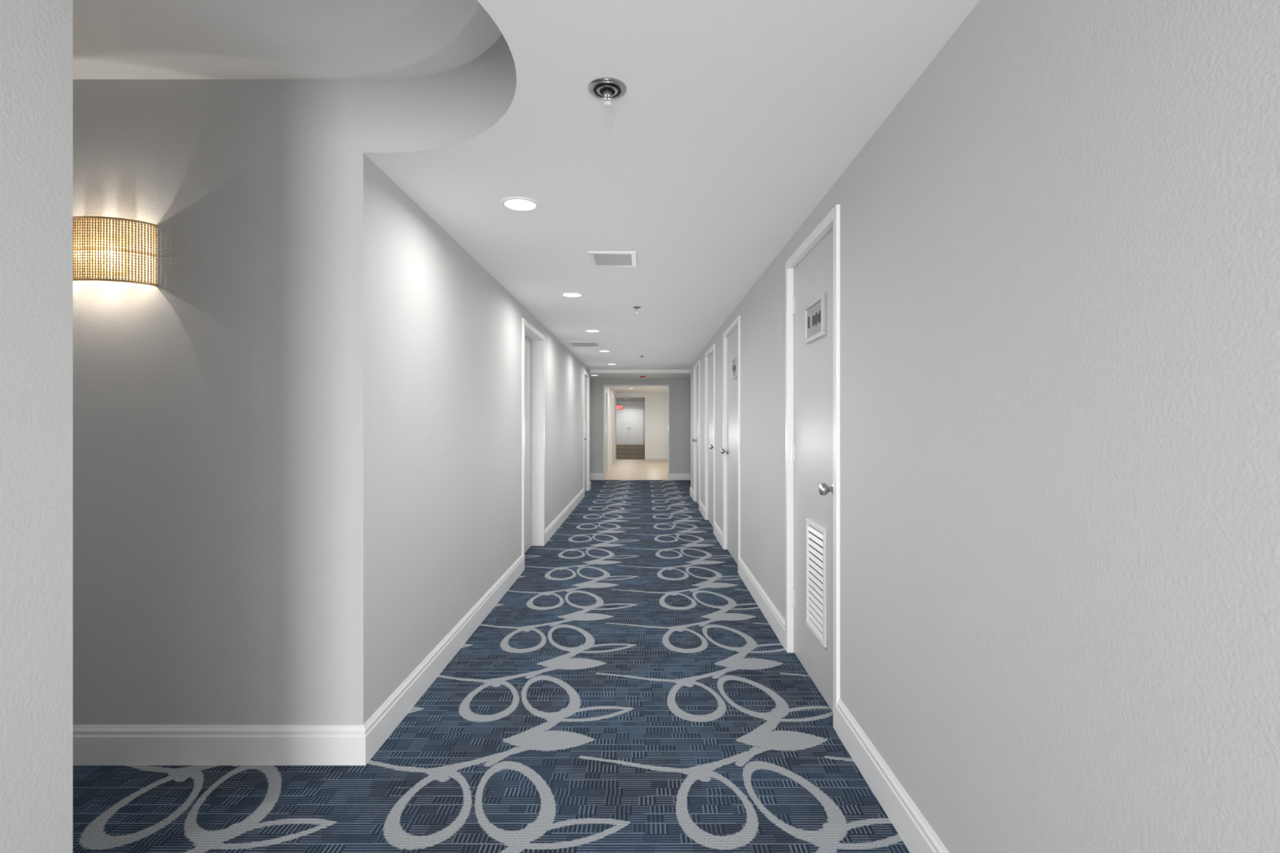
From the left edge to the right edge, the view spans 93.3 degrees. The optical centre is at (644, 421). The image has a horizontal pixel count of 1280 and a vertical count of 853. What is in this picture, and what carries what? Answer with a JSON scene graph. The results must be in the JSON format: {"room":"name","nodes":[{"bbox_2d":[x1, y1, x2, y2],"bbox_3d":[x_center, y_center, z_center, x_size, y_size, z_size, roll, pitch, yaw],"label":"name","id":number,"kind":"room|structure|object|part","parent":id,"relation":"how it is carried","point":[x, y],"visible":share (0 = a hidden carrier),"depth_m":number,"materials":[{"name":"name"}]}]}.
{"room":"hotel corridor","nodes":[
{"label":"hotel corridor","id":0,"kind":"room"},
{"bbox_2d":[0,0,8,852],"bbox_3d":[-1.185,0.144,-1.966,0.120,2.440,6.068,0,0,0],"label":"wall","id":1,"kind":"structure","parent":0,"point":[4,4],"depth_m":1.06,"materials":[{"name":"paint"}]},
{"bbox_2d":[8,0,72,852],"bbox_3d":[-2.812,-0.003,1.128,3.375,2.734,0.120,0,0,0],"label":"wall","id":2,"kind":"structure","parent":0,"point":[41,31],"depth_m":1.12,"materials":[{"name":"paint"}]},
{"bbox_2d":[72,79,376,724],"bbox_3d":[-2.812,-0.003,2.474,3.375,2.734,0.120,0,0,0],"label":"wall","id":3,"kind":"structure","parent":0,"point":[224,408],"depth_m":2.41,"materials":[{"name":"paint"}]},
{"bbox_2d":[72,216,157,286],"bbox_3d":[-2.135,-0.663,2.359,0.378,0.245,0.110,0,0,0],"label":"wall sconce","id":4,"kind":"object","parent":3,"relation":"attached to","point":[107,255],"visible":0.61,"depth_m":2.32,"materials":[{"name":"gold metal"}]},
{"bbox_3d":[-2.200,-0.653,2.359,0.038,0.065,0.038,0,0,0],"label":"bulb","id":5,"kind":"part","parent":4,"relation":"part of","materials":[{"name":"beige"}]},
{"bbox_3d":[-2.135,-0.663,2.408,0.140,0.145,0.012,0,0,0],"label":"plate","id":6,"kind":"part","parent":4,"relation":"part of","materials":[{"name":"metal"}]},
{"bbox_2d":[111,237,118,247],"bbox_3d":[-2.070,-0.701,2.359,0.024,0.030,0.024,0,0,0],"label":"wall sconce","id":7,"kind":"object","parent":4,"relation":"attached to","point":[111,237],"depth_m":2.35,"materials":[{"name":"metal"}]},
{"bbox_3d":[-2.070,-0.653,2.359,0.038,0.065,0.038,0,0,0],"label":"bulb","id":8,"kind":"part","parent":4,"relation":"part of","materials":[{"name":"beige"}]},
{"bbox_2d":[72,554,523,765],"bbox_3d":[-2.804,1.288,3.959,3.391,0.153,3.122,0,0,0],"label":"baseboard","id":9,"kind":"structure","parent":3,"relation":"attached to","point":[92,744],"depth_m":2.40,"materials":[{"name":"white paint"}]},
{"bbox_2d":[376,165,590,711],"bbox_3d":[-1.185,0.144,7.467,0.120,2.440,9.866,0,0,0],"label":"wall","id":10,"kind":"structure","parent":0,"point":[449,333],"depth_m":3.35,"materials":[{"name":"paint"}]},
{"bbox_2d":[524,336,532,552],"bbox_3d":[-1.261,0.232,6.110,0.042,2.249,1.054,0,0,0],"label":"leaf","id":11,"kind":"object","parent":10,"relation":"attached to","point":[528,343],"visible":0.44,"depth_m":6.44,"materials":[{"name":"grey paint"}]},
{"bbox_2d":[521,317,544,570],"bbox_3d":[-1.197,0.204,6.110,0.176,2.320,1.180,0,0,0],"label":"frame","id":12,"kind":"object","parent":10,"relation":"attached to","point":[528,331],"visible":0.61,"depth_m":6.64,"materials":[{"name":"white paint"}]},
{"bbox_2d":[544,488,584,545],"bbox_3d":[-1.117,1.288,8.875,0.016,0.153,4.350,0,0,0],"label":"baseboard","id":13,"kind":"structure","parent":10,"relation":"attached to","point":[558,521],"depth_m":8.09,"materials":[{"name":"white paint"}]},
{"bbox_2d":[584,375,586,492],"bbox_3d":[-1.176,0.232,11.550,0.042,2.249,0.874,0,0,0],"label":"leaf","id":14,"kind":"object","parent":10,"relation":"attached to","point":[585,377],"visible":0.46,"depth_m":11.79,"materials":[{"name":"grey paint"}]},
{"bbox_2d":[583,369,589,490],"bbox_3d":[-1.155,0.204,11.550,0.091,2.320,1.000,0,0,0],"label":"frame","id":15,"kind":"object","parent":10,"relation":"attached to","point":[586,374],"visible":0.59,"depth_m":11.99,"materials":[{"name":"white paint"}]},
{"bbox_2d":[72,480,909,852],"bbox_3d":[-0.500,1.389,4.540,9.000,0.050,19.320,0,0,0],"label":"floor","id":16,"kind":"structure","parent":0,"point":[628,691],"depth_m":2.48,"materials":[{"name":"carpet"}]},
{"bbox_2d":[604,386,616,469],"bbox_3d":[-1.110,0.144,18.160,0.120,2.440,7.680,0,0,0],"label":"wall","id":17,"kind":"structure","parent":0,"point":[611,392],"depth_m":18.28,"materials":[{"name":"white paint"}]},
{"bbox_2d":[605,393,607,472],"bbox_3d":[-1.044,0.301,16.150,0.011,2.115,0.940,0,0,0],"label":"leaf","id":18,"kind":"object","parent":17,"relation":"attached to","point":[606,393],"visible":0.54,"depth_m":16.17,"materials":[{"name":"grey paint"}]},
{"bbox_2d":[604,389,608,475],"bbox_3d":[-1.034,0.264,16.150,0.029,2.200,1.100,0,0,0],"label":"door frame","id":19,"kind":"structure","parent":17,"relation":"attached to","point":[606,391],"depth_m":15.89,"materials":[{"name":"white paint"}]},
{"bbox_2d":[612,398,613,464],"bbox_3d":[-1.044,0.301,19.600,0.011,2.115,1.040,0,0,0],"label":"leaf","id":20,"kind":"object","parent":17,"relation":"attached to","point":[612,398],"visible":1,"depth_m":19.45,"materials":[{"name":"grey paint"}]},
{"bbox_2d":[611,395,614,465],"bbox_3d":[-1.034,0.264,19.600,0.029,2.200,1.200,0,0,0],"label":"door frame","id":21,"kind":"structure","parent":17,"relation":"attached to","point":[612,397],"depth_m":19.11,"materials":[{"name":"white paint"}]},
{"bbox_2d":[616,444,644,459],"bbox_3d":[0.250,1.389,29.100,5.500,0.050,14.200,0,0,0],"label":"floor","id":22,"kind":"structure","parent":0,"point":[623,451],"depth_m":27.29,"materials":[{"name":"brown wood"}]},
{"bbox_2d":[616,404,644,444],"bbox_3d":[-0.925,0.144,36.150,2.150,2.440,0.100,0,0,0],"label":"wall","id":23,"kind":"structure","parent":0,"point":[624,405],"depth_m":36.10,"materials":[{"name":"white paint"}]},
{"bbox_2d":[616,408,629,444],"bbox_3d":[-1.365,0.284,36.080,0.830,2.140,0.040,0,0,0],"label":"leaf","id":24,"kind":"object","parent":23,"relation":"attached to","point":[622,415],"visible":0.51,"depth_m":36.06,"materials":[{"name":"white paint"}]},
{"bbox_2d":[622,407,644,444],"bbox_3d":[-0.945,0.249,36.070,1.830,2.230,0.060,0,0,0],"label":"frame","id":25,"kind":"object","parent":23,"relation":"attached to","point":[623,407],"visible":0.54,"depth_m":36.04,"materials":[{"name":"grey paint"}]},
{"bbox_2d":[629,408,643,444],"bbox_3d":[-0.525,0.284,36.080,0.830,2.140,0.040,0,0,0],"label":"leaf","id":26,"kind":"object","parent":23,"relation":"attached to","point":[636,415],"visible":1,"depth_m":36.06,"materials":[{"name":"white paint"}]},
{"bbox_2d":[604,459,667,479],"bbox_3d":[0.250,1.389,18.100,5.500,0.050,7.800,0,0,0],"label":"floor","id":27,"kind":"structure","parent":0,"point":[621,469],"depth_m":16.96,"materials":[{"name":"beige tile"}]},
{"bbox_2d":[611,386,667,404],"bbox_3d":[0.160,-1.106,25.260,4.320,0.060,21.880,0,0,0],"label":"ceiling","id":28,"kind":"structure","parent":0,"point":[617,389],"depth_m":21.23,"materials":[{"name":"white paint"}]},
{"bbox_2d":[616,400,622,409],"bbox_3d":[-1.280,-0.846,29.992,0.360,0.460,0.075,0,0,0],"label":"exit sign","id":29,"kind":"object","parent":28,"relation":"hanging from","point":[619,406],"visible":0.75,"depth_m":29.97,"materials":[{"name":"red plastic"}]},
{"bbox_2d":[590,379,690,473],"bbox_3d":[0.000,0.144,14.260,7.440,2.440,0.120,0,0,0],"label":"wall","id":30,"kind":"structure","parent":0,"point":[679,389],"depth_m":14.20,"materials":[{"name":"paint"}]},
{"bbox_2d":[590,473,603,479],"bbox_3d":[-2.290,1.288,14.192,2.620,0.153,0.016,0,0,0],"label":"baseboard","id":31,"kind":"structure","parent":30,"relation":"attached to","point":[593,476],"depth_m":14.18,"materials":[{"name":"white paint"}]},
{"bbox_2d":[603,384,669,479],"bbox_3d":[-0.200,0.244,14.260,1.560,2.240,0.150,0,0,0],"label":"trim","id":32,"kind":"structure","parent":30,"relation":"attached to","point":[604,385],"depth_m":14.19,"materials":[{"name":"white paint"}]},
{"bbox_2d":[669,473,690,479],"bbox_3d":[2.090,1.288,14.192,3.020,0.153,0.016,0,0,0],"label":"baseboard","id":33,"kind":"structure","parent":30,"relation":"attached to","point":[672,476],"depth_m":14.18,"materials":[{"name":"white paint"}]},
{"bbox_2d":[590,369,690,379],"bbox_3d":[0.000,-1.041,12.750,7.200,0.070,2.900,0,0,0],"label":"beam","id":34,"kind":"structure","parent":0,"point":[603,374],"depth_m":12.73,"materials":[{"name":"white paint"}]},
{"bbox_2d":[616,392,667,455],"bbox_3d":[0.065,0.144,22.060,4.270,2.440,0.120,0,0,0],"label":"wall","id":35,"kind":"structure","parent":0,"point":[654,402],"depth_m":22.00,"materials":[{"name":"white paint"}]},
{"bbox_2d":[644,455,664,459],"bbox_3d":[0.350,1.288,21.992,0.700,0.153,0.016,0,0,0],"label":"baseboard","id":36,"kind":"structure","parent":35,"relation":"attached to","point":[646,457],"depth_m":21.98,"materials":[{"name":"white paint"}]},
{"bbox_2d":[664,395,667,459],"bbox_3d":[0.810,0.214,21.980,0.220,2.300,0.040,0,0,0],"label":"trim","id":37,"kind":"structure","parent":35,"relation":"attached to","point":[665,397],"depth_m":21.96,"materials":[{"name":"white paint"}]},
{"bbox_2d":[363,0,979,369],"bbox_3d":[-0.135,-1.223,3.640,2.220,0.294,17.520,0,0,0],"label":"ceiling","id":38,"kind":"structure","parent":0,"point":[734,120],"depth_m":2.39,"materials":[{"name":"white paint"}]},
{"bbox_2d":[72,0,502,79],"bbox_3d":[-2.460,-1.400,1.780,4.320,0.060,1.560,0,0,0],"label":"ceiling tray","id":39,"kind":"object","parent":38,"relation":"attached to","point":[113,39],"depth_m":2.16,"materials":[{"name":"white paint"}]},
{"bbox_2d":[500,196,539,211],"bbox_3d":[-0.615,-1.073,2.980,0.190,0.006,0.190,0,0,0],"label":"recessed light","id":40,"kind":"object","parent":38,"relation":"in","point":[513,203],"visible":1,"depth_m":2.97,"materials":[{"name":"white paint"}]},
{"bbox_2d":[560,292,583,297],"bbox_3d":[-0.615,-1.073,5.100,0.190,0.006,0.190,0,0,0],"label":"recessed light","id":41,"kind":"object","parent":38,"relation":"in","point":[565,294],"visible":1,"depth_m":5.09,"materials":[{"name":"white paint"}]},
{"bbox_2d":[566,341,600,346],"bbox_3d":[-0.835,-1.070,8.300,0.430,0.012,0.500,0,0,0],"label":"ceiling vent","id":42,"kind":"object","parent":38,"relation":"in","point":[572,344],"visible":1,"depth_m":8.25,"materials":[{"name":"white metal"}]},
{"bbox_2d":[584,329,600,332],"bbox_3d":[-0.615,-1.073,7.120,0.190,0.006,0.190,0,0,0],"label":"recessed light","id":43,"kind":"object","parent":38,"relation":"in","point":[586,331],"visible":1,"depth_m":7.12,"materials":[{"name":"white paint"}]},
{"bbox_2d":[587,77,626,105],"bbox_3d":[-0.121,-1.052,1.947,0.124,0.047,0.124,0,0,0],"label":"sprinkler","id":44,"kind":"object","parent":38,"relation":"attached to","point":[603,88],"visible":1,"depth_m":1.94,"materials":[{"name":"silver metal"}]},
{"bbox_2d":[593,82,621,93],"bbox_3d":[-0.121,-1.075,1.947,0.088,0.001,0.088,0,0,0],"label":"cup","id":45,"kind":"object","parent":44,"relation":"on","point":[595,87],"depth_m":1.95,"materials":[{"name":"silver metal"}]},
{"bbox_2d":[586,251,636,266],"bbox_3d":[-0.209,-1.070,3.975,0.310,0.012,0.350,0,0,0],"label":"ceiling vent","id":46,"kind":"object","parent":38,"relation":"in","point":[597,259],"visible":1,"depth_m":3.95,"materials":[{"name":"white metal"}]},
{"bbox_2d":[632,306,640,312],"bbox_3d":[-0.076,-1.050,5.650,0.076,0.052,0.076,0,0,0],"label":"sprinkler","id":47,"kind":"object","parent":38,"relation":"attached to","point":[633,307],"visible":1,"depth_m":5.64,"materials":[{"name":"silver metal"}]},
{"bbox_2d":[690,0,1279,852],"bbox_3d":[0.915,0.144,3.150,0.120,2.440,16.300,0,0,0],"label":"wall","id":48,"kind":"structure","parent":0,"point":[1060,246],"depth_m":1.23,"materials":[{"name":"paint"}]},
{"bbox_2d":[689,487,693,501],"bbox_3d":[1.097,1.288,10.858,0.516,0.153,0.916,0,0,0],"label":"baseboard","id":49,"kind":"structure","parent":48,"relation":"attached to","point":[691,491],"depth_m":10.80,"materials":[{"name":"white paint"}]},
{"bbox_2d":[693,360,700,502],"bbox_3d":[0.880,0.204,9.875,0.083,2.320,1.050,0,0,0],"label":"frame","id":50,"kind":"object","parent":48,"relation":"attached to","point":[697,365],"visible":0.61,"depth_m":10.35,"materials":[{"name":"white paint"}]},
{"bbox_2d":[696,367,698,504],"bbox_3d":[0.898,0.227,9.875,0.042,2.259,0.944,0,0,0],"label":"leaf","id":51,"kind":"object","parent":48,"relation":"attached to","point":[697,369],"visible":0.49,"depth_m":10.06,"materials":[{"name":"grey paint"}]},
{"bbox_2d":[698,500,705,519],"bbox_3d":[0.847,1.288,8.900,0.016,0.153,0.900,0,0,0],"label":"baseboard","id":52,"kind":"structure","parent":48,"relation":"attached to","point":[701,508],"depth_m":8.84,"materials":[{"name":"white paint"}]},
{"bbox_2d":[705,343,715,524],"bbox_3d":[0.880,0.204,7.905,0.083,2.320,1.090,0,0,0],"label":"frame","id":53,"kind":"object","parent":48,"relation":"attached to","point":[712,348],"visible":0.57,"depth_m":8.40,"materials":[{"name":"white paint"}]},
{"bbox_2d":[707,351,713,527],"bbox_3d":[0.898,0.227,7.905,0.042,2.259,0.984,0,0,0],"label":"leaf","id":54,"kind":"object","parent":48,"relation":"attached to","point":[710,358],"visible":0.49,"depth_m":8.06,"materials":[{"name":"grey paint"}]},
{"bbox_2d":[713,521,723,548],"bbox_3d":[0.847,1.288,6.930,0.016,0.153,0.860,0,0,0],"label":"baseboard","id":55,"kind":"structure","parent":48,"relation":"attached to","point":[717,532],"depth_m":6.87,"materials":[{"name":"white paint"}]},
{"bbox_2d":[720,326,737,564],"bbox_3d":[0.861,0.227,5.955,0.117,2.259,0.984,0,0,0],"label":"leaf","id":56,"kind":"object","parent":48,"relation":"attached to","point":[732,340],"depth_m":6.04,"materials":[{"name":"grey paint"}]},
{"bbox_3d":[0.840,0.309,6.375,0.075,0.068,0.068,0,0,0],"label":"knob","id":57,"kind":"part","parent":56,"relation":"part of","materials":[{"name":"silver metal"}]},
{"bbox_2d":[730,355,737,379],"bbox_3d":[0.867,-0.521,5.850,0.020,0.200,0.330,0,0,0],"label":"door sign","id":58,"kind":"object","parent":56,"relation":"attached to","point":[735,357],"depth_m":5.70,"materials":[{"name":"silver metal"}]},
{"bbox_2d":[732,360,735,377],"bbox_3d":[0.872,-0.521,5.850,0.010,0.156,0.286,0,0,0],"label":"plaque plate","id":59,"kind":"object","parent":58,"relation":"attached to","point":[734,361],"visible":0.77,"depth_m":5.91,"materials":[{"name":"white plastic"}]},
{"bbox_2d":[723,315,740,573],"bbox_3d":[0.880,0.204,5.955,0.083,2.320,1.090,0,0,0],"label":"frame","id":60,"kind":"object","parent":48,"relation":"attached to","point":[736,322],"visible":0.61,"depth_m":6.45,"materials":[{"name":"white paint"}]},
{"bbox_2d":[738,557,785,649],"bbox_3d":[0.847,1.288,4.513,0.016,0.153,1.795,0,0,0],"label":"baseboard","id":61,"kind":"structure","parent":48,"relation":"attached to","point":[775,620],"depth_m":4.25,"materials":[{"name":"white paint"}]},
{"bbox_2d":[790,586,793,608],"bbox_3d":[0.867,1.034,3.565,0.020,0.120,0.019,0,0,0],"label":"hinge","id":62,"kind":"object","parent":48,"relation":"attached to","point":[791,588],"visible":1,"depth_m":3.56,"materials":[{"name":"white paint"}]},
{"bbox_2d":[793,588,795,608],"bbox_3d":[0.875,1.034,3.546,0.003,0.110,0.031,0,0,0],"label":"hinge plate","id":63,"kind":"object","parent":62,"relation":"attached to","point":[793,588],"depth_m":3.54,"materials":[{"name":"white metal"}]},
{"bbox_2d":[790,441,793,462],"bbox_3d":[0.867,0.174,3.565,0.020,0.120,0.019,0,0,0],"label":"hinge","id":64,"kind":"object","parent":48,"relation":"attached to","point":[791,442],"visible":1,"depth_m":3.56,"materials":[{"name":"white paint"}]},
{"bbox_2d":[793,442,795,461],"bbox_3d":[0.875,0.174,3.546,0.003,0.110,0.031,0,0,0],"label":"hinge plate","id":65,"kind":"object","parent":64,"relation":"attached to","point":[793,442],"depth_m":3.54,"materials":[{"name":"white metal"}]},
{"bbox_2d":[790,295,793,315],"bbox_3d":[0.867,-0.686,3.565,0.020,0.120,0.019,0,0,0],"label":"hinge","id":66,"kind":"object","parent":48,"relation":"attached to","point":[791,296],"visible":1,"depth_m":3.56,"materials":[{"name":"white paint"}]},
{"bbox_2d":[793,295,795,315],"bbox_3d":[0.875,-0.686,3.546,0.003,0.110,0.031,0,0,0],"label":"hinge plate","id":67,"kind":"object","parent":66,"relation":"attached to","point":[793,295],"depth_m":3.54,"materials":[{"name":"white metal"}]},
{"bbox_2d":[785,204,839,732],"bbox_3d":[0.880,0.204,3.131,0.083,2.320,0.968,0,0,0],"label":"frame","id":68,"kind":"object","parent":48,"relation":"attached to","point":[832,220],"visible":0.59,"depth_m":2.88,"materials":[{"name":"white paint"}]},
{"bbox_2d":[793,228,833,712],"bbox_3d":[0.861,0.227,3.131,0.117,2.259,0.862,0,0,0],"label":"leaf","id":69,"kind":"object","parent":48,"relation":"attached to","point":[813,277],"depth_m":3.13,"materials":[{"name":"grey paint"}]},
{"bbox_2d":[804,293,826,648],"bbox_3d":[0.867,0.234,3.082,0.020,1.710,0.340,0,0,0],"label":"vent","id":70,"kind":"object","parent":69,"relation":"attached to","point":[822,297],"depth_m":3.01,"materials":[{"name":"silver metal"}]},
{"bbox_2d":[807,300,821,337],"bbox_3d":[0.872,-0.521,3.087,0.010,0.156,0.286,0,0,0],"label":"plaque plate","id":71,"kind":"object","parent":70,"relation":"attached to","point":[813,330],"visible":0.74,"depth_m":3.11,"materials":[{"name":"white plastic"}]},
{"bbox_2d":[812,310,820,326],"bbox_3d":[0.866,-0.521,3.051,0.002,0.065,0.138,0,0,0],"label":"lettering","id":72,"kind":"object","parent":71,"relation":"attached to","point":[815,318],"depth_m":3.04},
{"bbox_2d":[807,525,822,639],"bbox_3d":[0.871,0.809,3.079,0.011,0.511,0.285,0,0,0],"label":"louver slats","id":73,"kind":"object","parent":70,"relation":"attached to","point":[818,534],"visible":1,"depth_m":3.08,"materials":[{"name":"white paint"}]},
{"bbox_3d":[0.867,-0.521,3.087,0.020,0.200,0.330,0,0,0],"label":"plaque frame","id":74,"kind":"part","parent":70,"relation":"part of","materials":[{"name":"silver metal"}]},
{"bbox_3d":[0.871,0.804,3.079,0.012,0.570,0.335,0,0,0],"label":"louver frame","id":75,"kind":"part","parent":70,"relation":"part of","materials":[{"name":"white paint"}]},
{"bbox_3d":[0.840,0.309,2.772,0.075,0.068,0.068,0,0,0],"label":"knob","id":76,"kind":"part","parent":69,"relation":"part of","materials":[{"name":"silver metal"}]},
{"bbox_2d":[836,698,948,852],"bbox_3d":[0.847,1.288,-1.177,0.016,0.153,7.647,0,0,0],"label":"baseboard","id":77,"kind":"structure","parent":48,"relation":"attached to","point":[914,831],"depth_m":2.10,"materials":[{"name":"white paint"}]}
]}

